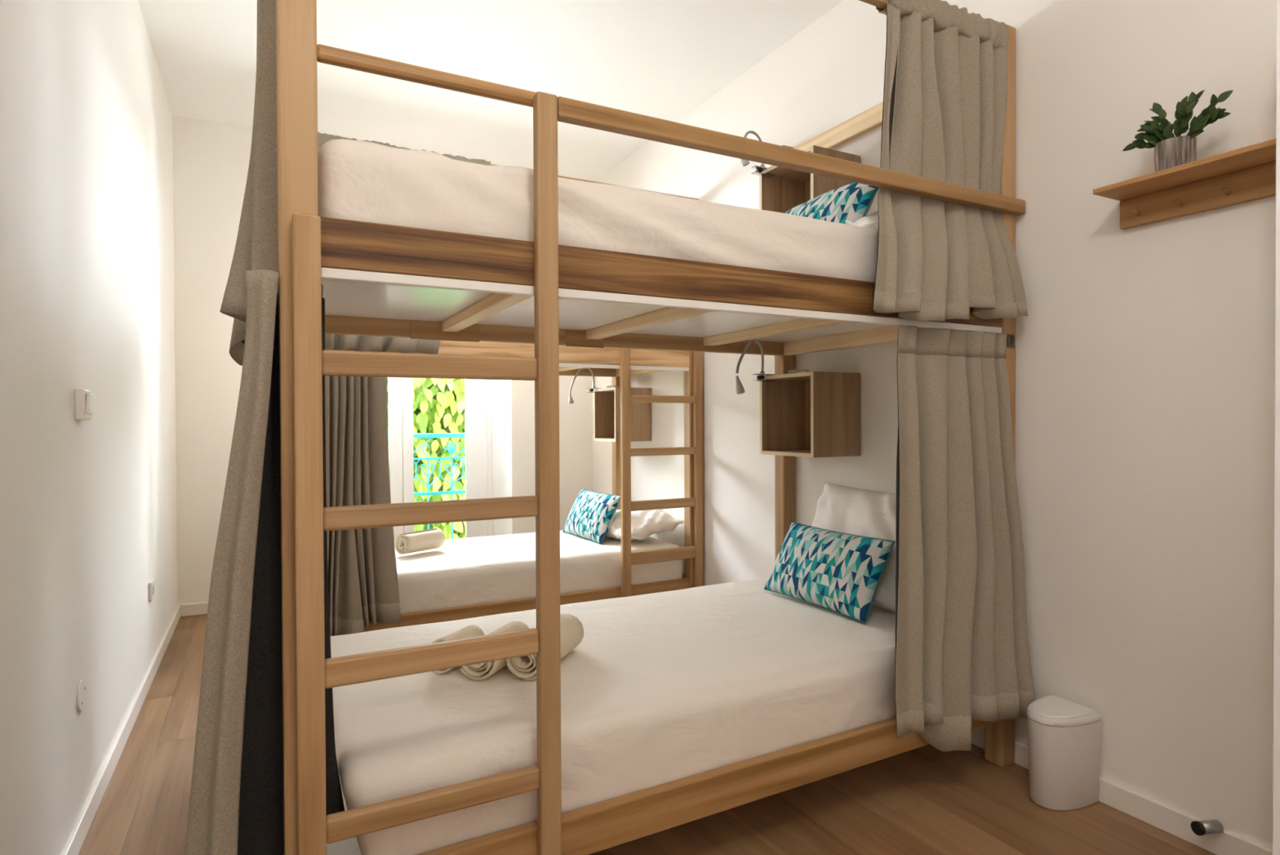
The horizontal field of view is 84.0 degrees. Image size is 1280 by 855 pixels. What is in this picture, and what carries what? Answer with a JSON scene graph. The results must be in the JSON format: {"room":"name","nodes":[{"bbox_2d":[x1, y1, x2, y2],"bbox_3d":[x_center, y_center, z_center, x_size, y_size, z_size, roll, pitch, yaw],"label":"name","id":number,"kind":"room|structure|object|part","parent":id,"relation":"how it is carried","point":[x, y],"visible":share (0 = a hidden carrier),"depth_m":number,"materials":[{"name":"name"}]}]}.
{"room":"dormitory","nodes":[
{"label":"dormitory","id":0,"kind":"room"},
{"bbox_2d":[0,0,177,854],"bbox_3d":[-1.304,-0.330,1.358,0.120,2.915,6.425,-1,1,-28],"label":"wall","id":1,"kind":"structure","parent":0,"point":[88,513],"depth_m":1.95,"materials":[{"name":"white paint"}]},
{"bbox_2d":[76,679,86,711],"bbox_3d":[-1.541,0.740,1.962,0.008,0.086,0.086,-1,1,-28],"label":"plate","id":2,"kind":"object","parent":1,"relation":"attached to","point":[82,688],"visible":1,"depth_m":1.95,"materials":[{"name":"white paint"}]},
{"bbox_2d":[74,388,94,420],"bbox_3d":[-1.543,-0.063,1.978,0.032,0.086,0.090,-1,1,-28],"label":"light switch","id":3,"kind":"object","parent":1,"relation":"attached to","point":[84,398],"visible":1,"depth_m":1.94,"materials":[{"name":"white plastic"}]},
{"bbox_2d":[60,604,180,854],"bbox_3d":[-1.239,1.092,1.404,0.014,0.070,6.225,-1,1,-28],"label":"baseboard","id":4,"kind":"structure","parent":1,"relation":"attached to","point":[76,838],"depth_m":2.32,"materials":[{"name":"white"}]},
{"bbox_2d":[148,578,154,601],"bbox_3d":[-2.172,0.723,3.162,0.014,0.084,0.090,-1,1,-28],"label":"wall socket","id":5,"kind":"object","parent":1,"relation":"attached to","point":[151,584],"visible":1,"depth_m":3.12,"materials":[{"name":"white plastic"}]},
{"bbox_2d":[172,115,591,604],"bbox_3d":[-1.664,-0.366,4.997,2.887,2.915,0.545,-1,1,-28],"label":"wall","id":6,"kind":"structure","parent":0,"point":[211,159],"depth_m":4.23,"materials":[{"name":"white paint"}]},
{"bbox_2d":[180,601,208,616],"bbox_3d":[-2.386,1.067,4.310,0.676,0.070,0.014,-1,1,-28],"label":"baseboard","id":7,"kind":"structure","parent":6,"relation":"attached to","point":[196,608],"depth_m":4.18,"materials":[{"name":"white"}]},
{"bbox_2d":[388,377,493,543],"bbox_3d":[-1.739,-0.060,5.212,1.330,2.300,0.090,-1,1,-28],"label":"curtain","id":8,"kind":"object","parent":6,"relation":"in","point":[477,393],"depth_m":5.42,"materials":[{"name":"white fabric"}]},
{"bbox_3d":[-1.690,0.125,5.200,0.016,0.130,0.022,-1,1,-28],"label":"handle","id":9,"kind":"part","parent":8,"relation":"part of","materials":[{"name":"white"}]},
{"bbox_3d":[-1.179,-0.066,5.527,0.045,2.300,0.055,-1,1,-28],"label":"frame post","id":10,"kind":"part","parent":8,"relation":"part of","materials":[{"name":"white"}]},
{"bbox_2d":[137,0,843,181],"bbox_3d":[-0.187,-1.861,2.177,2.887,0.120,6.890,-1,1,-28],"label":"ceiling","id":11,"kind":"structure","parent":0,"point":[658,59],"depth_m":3.49,"materials":[{"name":"white paint"}]},
{"bbox_2d":[78,613,1216,854],"bbox_3d":[-0.179,1.154,2.217,2.847,0.080,6.870,-1,1,-28],"label":"floor","id":12,"kind":"structure","parent":0,"point":[926,799],"depth_m":2.06,"materials":[{"name":"brown wood"}]},
{"bbox_2d":[326,164,703,631],"bbox_3d":[-0.842,-0.093,3.950,2.153,2.383,1.047,-1,1,-28],"label":"bunk bed","id":13,"kind":"object","parent":12,"relation":"on","point":[619,364],"visible":0.33,"depth_m":3.82,"materials":[{"name":"brown wood"}]},
{"bbox_2d":[324,375,401,635],"bbox_3d":[-1.247,0.322,3.142,0.352,1.250,0.082,-1,1,-28],"label":"curtain","id":14,"kind":"object","parent":13,"relation":"hanging from","point":[363,584],"visible":0.73,"depth_m":3.14,"materials":[{"name":"grey fabric"}]},
{"bbox_2d":[317,132,490,354],"bbox_3d":[-1.085,-0.815,3.246,0.830,0.955,0.118,-1,1,-28],"label":"curtain","id":15,"kind":"object","parent":13,"relation":"hanging from","point":[339,342],"visible":0.11,"depth_m":3.18,"materials":[{"name":"grey fabric"}]},
{"bbox_3d":[-0.615,0.907,3.540,2.017,0.098,0.032,-1,1,-28],"label":"rail","id":16,"kind":"part","parent":13,"relation":"part of","materials":[{"name":"brown wood"}]},
{"bbox_2d":[395,529,682,613],"bbox_3d":[-0.834,0.789,3.955,1.994,0.243,0.916,-1,1,-28],"label":"mattress","id":17,"kind":"object","parent":13,"relation":"on","point":[468,571],"visible":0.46,"depth_m":3.69,"materials":[{"name":"white fabric"}]},
{"bbox_2d":[394,528,444,554],"bbox_3d":[-1.177,0.607,3.810,0.107,0.110,0.247,0,1,37],"label":"rolled towel","id":18,"kind":"object","parent":17,"relation":"on","point":[428,539],"visible":1,"depth_m":3.76,"materials":[{"name":"beige fabric"}]},
{"bbox_2d":[562,488,620,544],"bbox_3d":[-0.297,0.528,4.304,0.175,0.271,0.523,-1,1,-31],"label":"cushion","id":19,"kind":"object","parent":17,"relation":"on","point":[591,515],"visible":1,"depth_m":4.19,"materials":[{"name":"fabric"}]},
{"bbox_2d":[605,508,684,540],"bbox_3d":[-0.055,0.572,4.275,0.395,0.196,0.620,-1,1,-28],"label":"pillow","id":20,"kind":"object","parent":17,"relation":"on","point":[644,523],"visible":0.51,"depth_m":4.07,"materials":[{"name":"white fabric"}]},
{"bbox_3d":[-0.625,-1.256,3.519,2.017,0.050,0.028,-1,1,-28],"label":"canopy rail","id":21,"kind":"part","parent":13,"relation":"part of","materials":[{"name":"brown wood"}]},
{"bbox_3d":[-0.149,-0.105,4.870,0.068,2.383,0.068,-1,1,-28],"label":"post","id":22,"kind":"part","parent":13,"relation":"part of","materials":[{"name":"brown wood"}]},
{"bbox_3d":[0.294,-0.098,4.033,0.068,2.383,0.068,-1,1,-28],"label":"post","id":23,"kind":"part","parent":13,"relation":"part of","materials":[{"name":"brown wood"}]},
{"bbox_2d":[275,0,1025,854],"bbox_3d":[0.017,-0.093,2.326,2.153,2.410,1.198,-1,1,-28],"label":"bunk bed","id":24,"kind":"object","parent":12,"relation":"on","point":[377,279],"visible":0.69,"depth_m":1.54,"materials":[{"name":"brown wood"}]},
{"bbox_2d":[219,0,278,365],"bbox_3d":[-0.876,-0.691,1.595,0.114,1.091,0.452,-1,1,-28],"label":"curtain","id":25,"kind":"object","parent":24,"relation":"hanging from","point":[256,247],"visible":0.8,"depth_m":1.44,"materials":[{"name":"grey fabric"}]},
{"bbox_2d":[184,269,344,854],"bbox_3d":[-0.704,0.371,1.372,0.132,1.319,0.333,0,1,36],"label":"curtain","id":26,"kind":"object","parent":24,"relation":"hanging from","point":[236,807],"visible":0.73,"depth_m":1.30,"materials":[{"name":"grey fabric"}]},
{"bbox_3d":[-0.656,-0.073,1.369,0.068,2.395,0.068,-1,1,-28],"label":"post","id":27,"kind":"part","parent":24,"relation":"part of","materials":[{"name":"brown wood"}]},
{"bbox_3d":[0.007,0.929,2.328,2.047,0.015,1.063,-1,1,-28],"label":"bed panel","id":28,"kind":"part","parent":24,"relation":"part of","materials":[{"name":"white"}]},
{"bbox_3d":[-0.415,-0.718,1.467,0.470,0.032,0.024,-1,1,-28],"label":"guard rail","id":29,"kind":"part","parent":24,"relation":"part of","materials":[{"name":"brown wood"}]},
{"bbox_2d":[317,138,878,282],"bbox_3d":[0.019,-0.494,2.309,2.006,0.204,1.078,-1,1,-28],"label":"mattress","id":30,"kind":"object","parent":24,"relation":"on","point":[358,180],"visible":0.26,"depth_m":1.64,"materials":[{"name":"white fabric"}]},
{"bbox_2d":[785,182,878,224],"bbox_3d":[0.639,-0.739,2.629,0.187,0.273,0.562,-1,1,-30],"label":"cushion","id":31,"kind":"object","parent":30,"relation":"on","point":[852,202],"visible":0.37,"depth_m":2.45,"materials":[{"name":"fabric"}]},
{"bbox_2d":[844,210,878,229],"bbox_3d":[0.777,-0.679,2.646,0.417,0.196,0.700,-1,1,-28],"label":"pillow","id":32,"kind":"object","parent":30,"relation":"on","point":[871,221],"visible":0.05,"depth_m":2.34,"materials":[{"name":"white fabric"}]},
{"bbox_3d":[0.002,-0.385,2.314,2.047,0.015,1.063,-1,1,-28],"label":"bed panel","id":33,"kind":"part","parent":24,"relation":"part of","materials":[{"name":"white wood"}]},
{"bbox_2d":[330,577,895,854],"bbox_3d":[0.039,0.800,2.337,1.977,0.246,1.067,-1,1,-28],"label":"mattress","id":34,"kind":"object","parent":24,"relation":"on","point":[660,687],"visible":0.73,"depth_m":1.87,"materials":[{"name":"white fabric"}]},
{"bbox_2d":[432,624,484,673],"bbox_3d":[-0.529,0.634,2.039,0.099,0.094,0.164,0,1,23],"label":"rolled towel","id":35,"kind":"object","parent":34,"relation":"on","point":[471,630],"visible":0.16,"depth_m":2.04,"materials":[{"name":"beige fabric"}]},
{"bbox_2d":[460,620,529,679],"bbox_3d":[-0.405,0.631,2.021,0.105,0.102,0.229,0,1,20],"label":"rolled towel","id":36,"kind":"object","parent":34,"relation":"on","point":[480,671],"visible":0.2,"depth_m":1.93,"materials":[{"name":"beige fabric"}]},
{"bbox_2d":[506,613,584,680],"bbox_3d":[-0.268,0.629,2.055,0.112,0.108,0.298,0,1,17],"label":"rolled towel","id":37,"kind":"object","parent":34,"relation":"on","point":[571,629],"visible":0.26,"depth_m":2.04,"materials":[{"name":"beige fabric"}]},
{"bbox_2d":[764,520,895,622],"bbox_3d":[0.697,0.527,2.687,0.177,0.269,0.552,-1,1,-28],"label":"cushion","id":38,"kind":"object","parent":34,"relation":"on","point":[840,572],"visible":1,"depth_m":2.59,"materials":[{"name":"fabric"}]},
{"bbox_2d":[811,481,896,612],"bbox_3d":[0.902,0.454,2.710,0.255,0.433,0.742,-1,1,-27],"label":"pillow","id":39,"kind":"object","parent":34,"relation":"on","point":[840,508],"visible":0.23,"depth_m":2.71,"materials":[{"name":"white fabric"}]},
{"bbox_3d":[0.279,0.921,1.851,2.017,0.098,0.032,-1,1,-28],"label":"rail","id":40,"kind":"part","parent":24,"relation":"part of","materials":[{"name":"brown wood"}]},
{"bbox_3d":[0.674,-0.099,3.313,0.068,2.395,0.068,-1,1,-28],"label":"post","id":41,"kind":"part","parent":24,"relation":"part of","materials":[{"name":"brown wood"}]},
{"bbox_3d":[0.527,-0.705,1.932,1.610,0.044,0.032,-1,1,-28],"label":"guard rail","id":42,"kind":"part","parent":24,"relation":"part of","materials":[{"name":"brown wood"}]},
{"bbox_3d":[0.914,-1.219,2.811,0.030,0.077,1.029,-1,1,-28],"label":"canopy rail","id":43,"kind":"part","parent":24,"relation":"part of","materials":[{"name":"brown wood"}]},
{"bbox_3d":[0.268,-1.242,1.830,2.017,0.050,0.028,-1,1,-28],"label":"canopy rail","id":44,"kind":"part","parent":24,"relation":"part of","materials":[{"name":"brown wood"}]},
{"bbox_2d":[872,0,1027,321],"bbox_3d":[0.893,-0.803,2.136,0.666,0.993,0.157,-1,1,-28],"label":"curtain","id":45,"kind":"object","parent":24,"relation":"hanging from","point":[945,91],"visible":0.94,"depth_m":2.14,"materials":[{"name":"grey fabric"}]},
{"bbox_2d":[894,324,1035,751],"bbox_3d":[0.943,0.327,2.173,0.612,1.254,0.174,-1,1,-28],"label":"curtain","id":46,"kind":"object","parent":24,"relation":"hanging from","point":[962,650],"visible":0.99,"depth_m":2.15,"materials":[{"name":"grey fabric"}]},
{"bbox_3d":[1.187,-0.098,2.344,0.068,2.410,0.068,-1,1,-28],"label":"post","id":47,"kind":"part","parent":24,"relation":"part of","materials":[{"name":"brown wood"}]},
{"bbox_3d":[1.205,-0.282,2.310,0.038,0.043,0.004,-1,1,-28],"label":"number plate","id":48,"kind":"part","parent":24,"relation":"part of","materials":[{"name":"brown metal"}]},
{"bbox_2d":[1026,694,1101,809],"bbox_3d":[1.242,0.971,2.119,0.184,0.273,0.159,-1,1,-28],"label":"waste bin","id":49,"kind":"object","parent":12,"relation":"on","point":[1064,735],"visible":1,"depth_m":2.06,"materials":[{"name":"white plastic"}]},
{"bbox_3d":[1.243,0.837,2.119,0.168,0.004,0.129,-1,1,-28],"label":"swing lid","id":50,"kind":"part","parent":49,"relation":"part of","materials":[{"name":"white plastic"}]},
{"bbox_2d":[1272,0,1279,854],"bbox_3d":[1.532,0.086,1.147,0.048,2.038,0.793,-1,1,-28],"label":"door","id":51,"kind":"structure","parent":12,"relation":"on","point":[1276,768],"depth_m":1.48,"materials":[{"name":"white"}]},
{"bbox_2d":[591,0,1276,849],"bbox_3d":[1.142,-0.354,2.652,0.120,2.915,6.425,-1,1,-28],"label":"wall","id":52,"kind":"structure","parent":0,"point":[1145,354],"depth_m":2.09,"materials":[{"name":"white paint"}]},
{"bbox_2d":[593,385,650,441],"bbox_3d":[-0.119,-0.092,4.628,0.251,0.357,0.332,-1,1,-28],"label":"wall box","id":53,"kind":"object","parent":52,"relation":"attached to","point":[606,404],"depth_m":4.53,"materials":[{"name":"brown wood"}]},
{"bbox_2d":[568,367,602,403],"bbox_3d":[-0.360,-0.276,4.664,0.232,0.241,0.037,-1,1,-24],"label":"lamp","id":54,"kind":"object","parent":53,"relation":"attached to","point":[570,400],"visible":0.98,"depth_m":4.66,"materials":[{"name":"grey metal"}]},
{"bbox_3d":[-0.119,-0.245,4.627,0.250,0.016,0.300,-1,1,-28],"label":"panel","id":55,"kind":"part","parent":53,"relation":"part of","materials":[{"name":"brown wood"}]},
{"bbox_3d":[-0.192,-0.084,4.768,0.250,0.340,0.016,-1,1,-28],"label":"panel","id":56,"kind":"part","parent":53,"relation":"part of","materials":[{"name":"brown wood"}]},
{"bbox_3d":[-0.178,-0.262,4.578,0.064,0.016,0.124,-1,1,-28],"label":"cable coil","id":57,"kind":"part","parent":53,"relation":"part of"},
{"bbox_3d":[-0.044,-0.082,4.489,0.250,0.340,0.016,-1,1,-28],"label":"panel","id":58,"kind":"part","parent":53,"relation":"part of","materials":[{"name":"brown wood"}]},
{"bbox_2d":[759,145,860,213],"bbox_3d":[0.718,-0.951,3.028,0.253,0.338,0.346,-1,1,-28],"label":"wall box","id":59,"kind":"object","parent":52,"relation":"attached to","point":[788,188],"visible":0.28,"depth_m":3.12,"materials":[{"name":"brown wood"}]},
{"bbox_2d":[740,130,774,177],"bbox_3d":[0.504,-1.189,3.078,0.172,0.187,0.039,0,1,-22],"label":"lamp","id":60,"kind":"object","parent":59,"relation":"attached to","point":[744,162],"visible":0.64,"depth_m":3.07,"materials":[{"name":"grey metal"}]},
{"bbox_3d":[0.641,-0.953,3.175,0.252,0.338,0.016,-1,1,-28],"label":"panel","id":61,"kind":"part","parent":59,"relation":"part of","materials":[{"name":"brown wood"}]},
{"bbox_3d":[0.718,-1.112,3.027,0.252,0.016,0.314,-1,1,-28],"label":"panel","id":62,"kind":"part","parent":59,"relation":"part of","materials":[{"name":"brown wood"}]},
{"bbox_3d":[0.826,-0.953,3.086,0.008,0.306,0.314,-1,1,-28],"label":"panel","id":63,"kind":"part","parent":59,"relation":"part of","materials":[{"name":"brown wood"}]},
{"bbox_3d":[0.795,-0.950,2.883,0.252,0.338,0.016,-1,1,-28],"label":"panel","id":64,"kind":"part","parent":59,"relation":"part of","materials":[{"name":"brown wood"}]},
{"bbox_2d":[760,368,860,457],"bbox_3d":[0.721,-0.063,3.039,0.253,0.360,0.346,-1,1,-28],"label":"wall box","id":65,"kind":"object","parent":52,"relation":"attached to","point":[808,414],"depth_m":2.94,"materials":[{"name":"brown wood"}]},
{"bbox_2d":[735,339,775,394],"bbox_3d":[0.500,-0.262,3.079,0.195,0.238,0.038,0,1,-22],"label":"lamp","id":66,"kind":"object","parent":65,"relation":"attached to","point":[740,388],"visible":1,"depth_m":3.07,"materials":[{"name":"grey metal"}]},
{"bbox_3d":[0.644,-0.055,3.186,0.252,0.343,0.016,-1,1,-28],"label":"panel","id":67,"kind":"part","parent":65,"relation":"part of","materials":[{"name":"brown wood"}]},
{"bbox_3d":[0.721,-0.217,3.038,0.252,0.016,0.314,-1,1,-28],"label":"panel","id":68,"kind":"part","parent":65,"relation":"part of","materials":[{"name":"brown wood"}]},
{"bbox_3d":[0.722,0.110,3.041,0.252,0.016,0.314,-1,1,-28],"label":"panel","id":69,"kind":"part","parent":65,"relation":"part of","materials":[{"name":"brown wood"}]},
{"bbox_3d":[0.668,-0.234,2.978,0.064,0.016,0.124,-1,1,-28],"label":"cable coil","id":70,"kind":"part","parent":65,"relation":"part of","materials":[{"name":"beige"}]},
{"bbox_3d":[0.829,-0.055,3.097,0.008,0.311,0.314,-1,1,-28],"label":"panel","id":71,"kind":"part","parent":65,"relation":"part of","materials":[{"name":"brown wood"}]},
{"bbox_3d":[0.798,-0.053,2.894,0.252,0.343,0.016,-1,1,-28],"label":"panel","id":72,"kind":"part","parent":65,"relation":"part of","materials":[{"name":"brown wood"}]},
{"bbox_2d":[971,726,1272,854],"bbox_3d":[1.088,1.069,2.635,0.015,0.070,6.225,-1,1,-28],"label":"baseboard","id":73,"kind":"structure","parent":52,"relation":"attached to","point":[1171,820],"depth_m":1.96,"materials":[{"name":"white"}]},
{"bbox_2d":[1093,137,1275,229],"bbox_3d":[1.449,-0.727,1.767,0.154,0.323,0.540,-1,1,-28],"label":"wall shelf","id":74,"kind":"object","parent":52,"relation":"attached to","point":[1246,174],"visible":0.85,"depth_m":1.83,"materials":[{"name":"brown wood"}]},
{"bbox_2d":[1122,89,1232,172],"bbox_3d":[1.385,-0.750,1.822,0.113,0.181,0.240,-1,1,-28],"label":"potted plant","id":75,"kind":"object","parent":74,"relation":"on","point":[1170,151],"visible":0.94,"depth_m":1.81,"materials":[{"name":"green plant"}]},
{"bbox_3d":[1.388,-0.700,1.843,0.088,0.080,0.088,-1,1,-28],"label":"pot","id":76,"kind":"part","parent":75,"relation":"part of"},
{"bbox_2d":[1191,818,1223,835],"bbox_3d":[1.464,1.031,1.835,0.070,0.034,0.033,0,1,-12],"label":"door stop","id":77,"kind":"object","parent":52,"relation":"attached to","point":[1213,825],"visible":1,"depth_m":1.82,"materials":[{"name":"grey metal"}]},
{"bbox_3d":[-1.781,1.177,5.527,2.800,0.140,0.480,-1,1,-28],"label":"floor","id":78,"kind":"structure","parent":0,"visible":0},
{"bbox_2d":[387,432,465,538],"bbox_3d":[-1.750,0.577,5.471,2.613,1.060,0.040,-1,1,-28],"label":"balcony railing","id":79,"kind":"object","parent":78,"relation":"on","point":[451,450],"visible":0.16,"depth_m":5.56,"materials":[{"name":"teal metal"}]},
{"bbox_3d":[-1.757,0.065,5.463,2.600,0.035,0.040,-1,1,-28],"label":"rail","id":80,"kind":"part","parent":79,"relation":"part of","materials":[{"name":"teal metal"}]},
{"bbox_3d":[-1.757,0.242,5.465,2.600,0.014,0.016,-1,1,-28],"label":"rail","id":81,"kind":"part","parent":79,"relation":"part of","materials":[{"name":"teal metal"}]},
{"bbox_3d":[-1.755,0.515,5.468,2.600,0.025,0.016,-1,1,-28],"label":"rail","id":82,"kind":"part","parent":79,"relation":"part of","materials":[{"name":"teal metal"}]},
{"label":"outside","id":83,"kind":"structure","parent":0,"visible":0},
{"bbox_2d":[386,377,466,539],"bbox_3d":[-1.904,0.792,6.712,6.305,3.088,0.565,-1,1,-28],"label":"hedge","id":84,"kind":"object","parent":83,"point":[438,403],"visible":0.07,"depth_m":6.58,"materials":[{"name":"green plant"}]}
]}

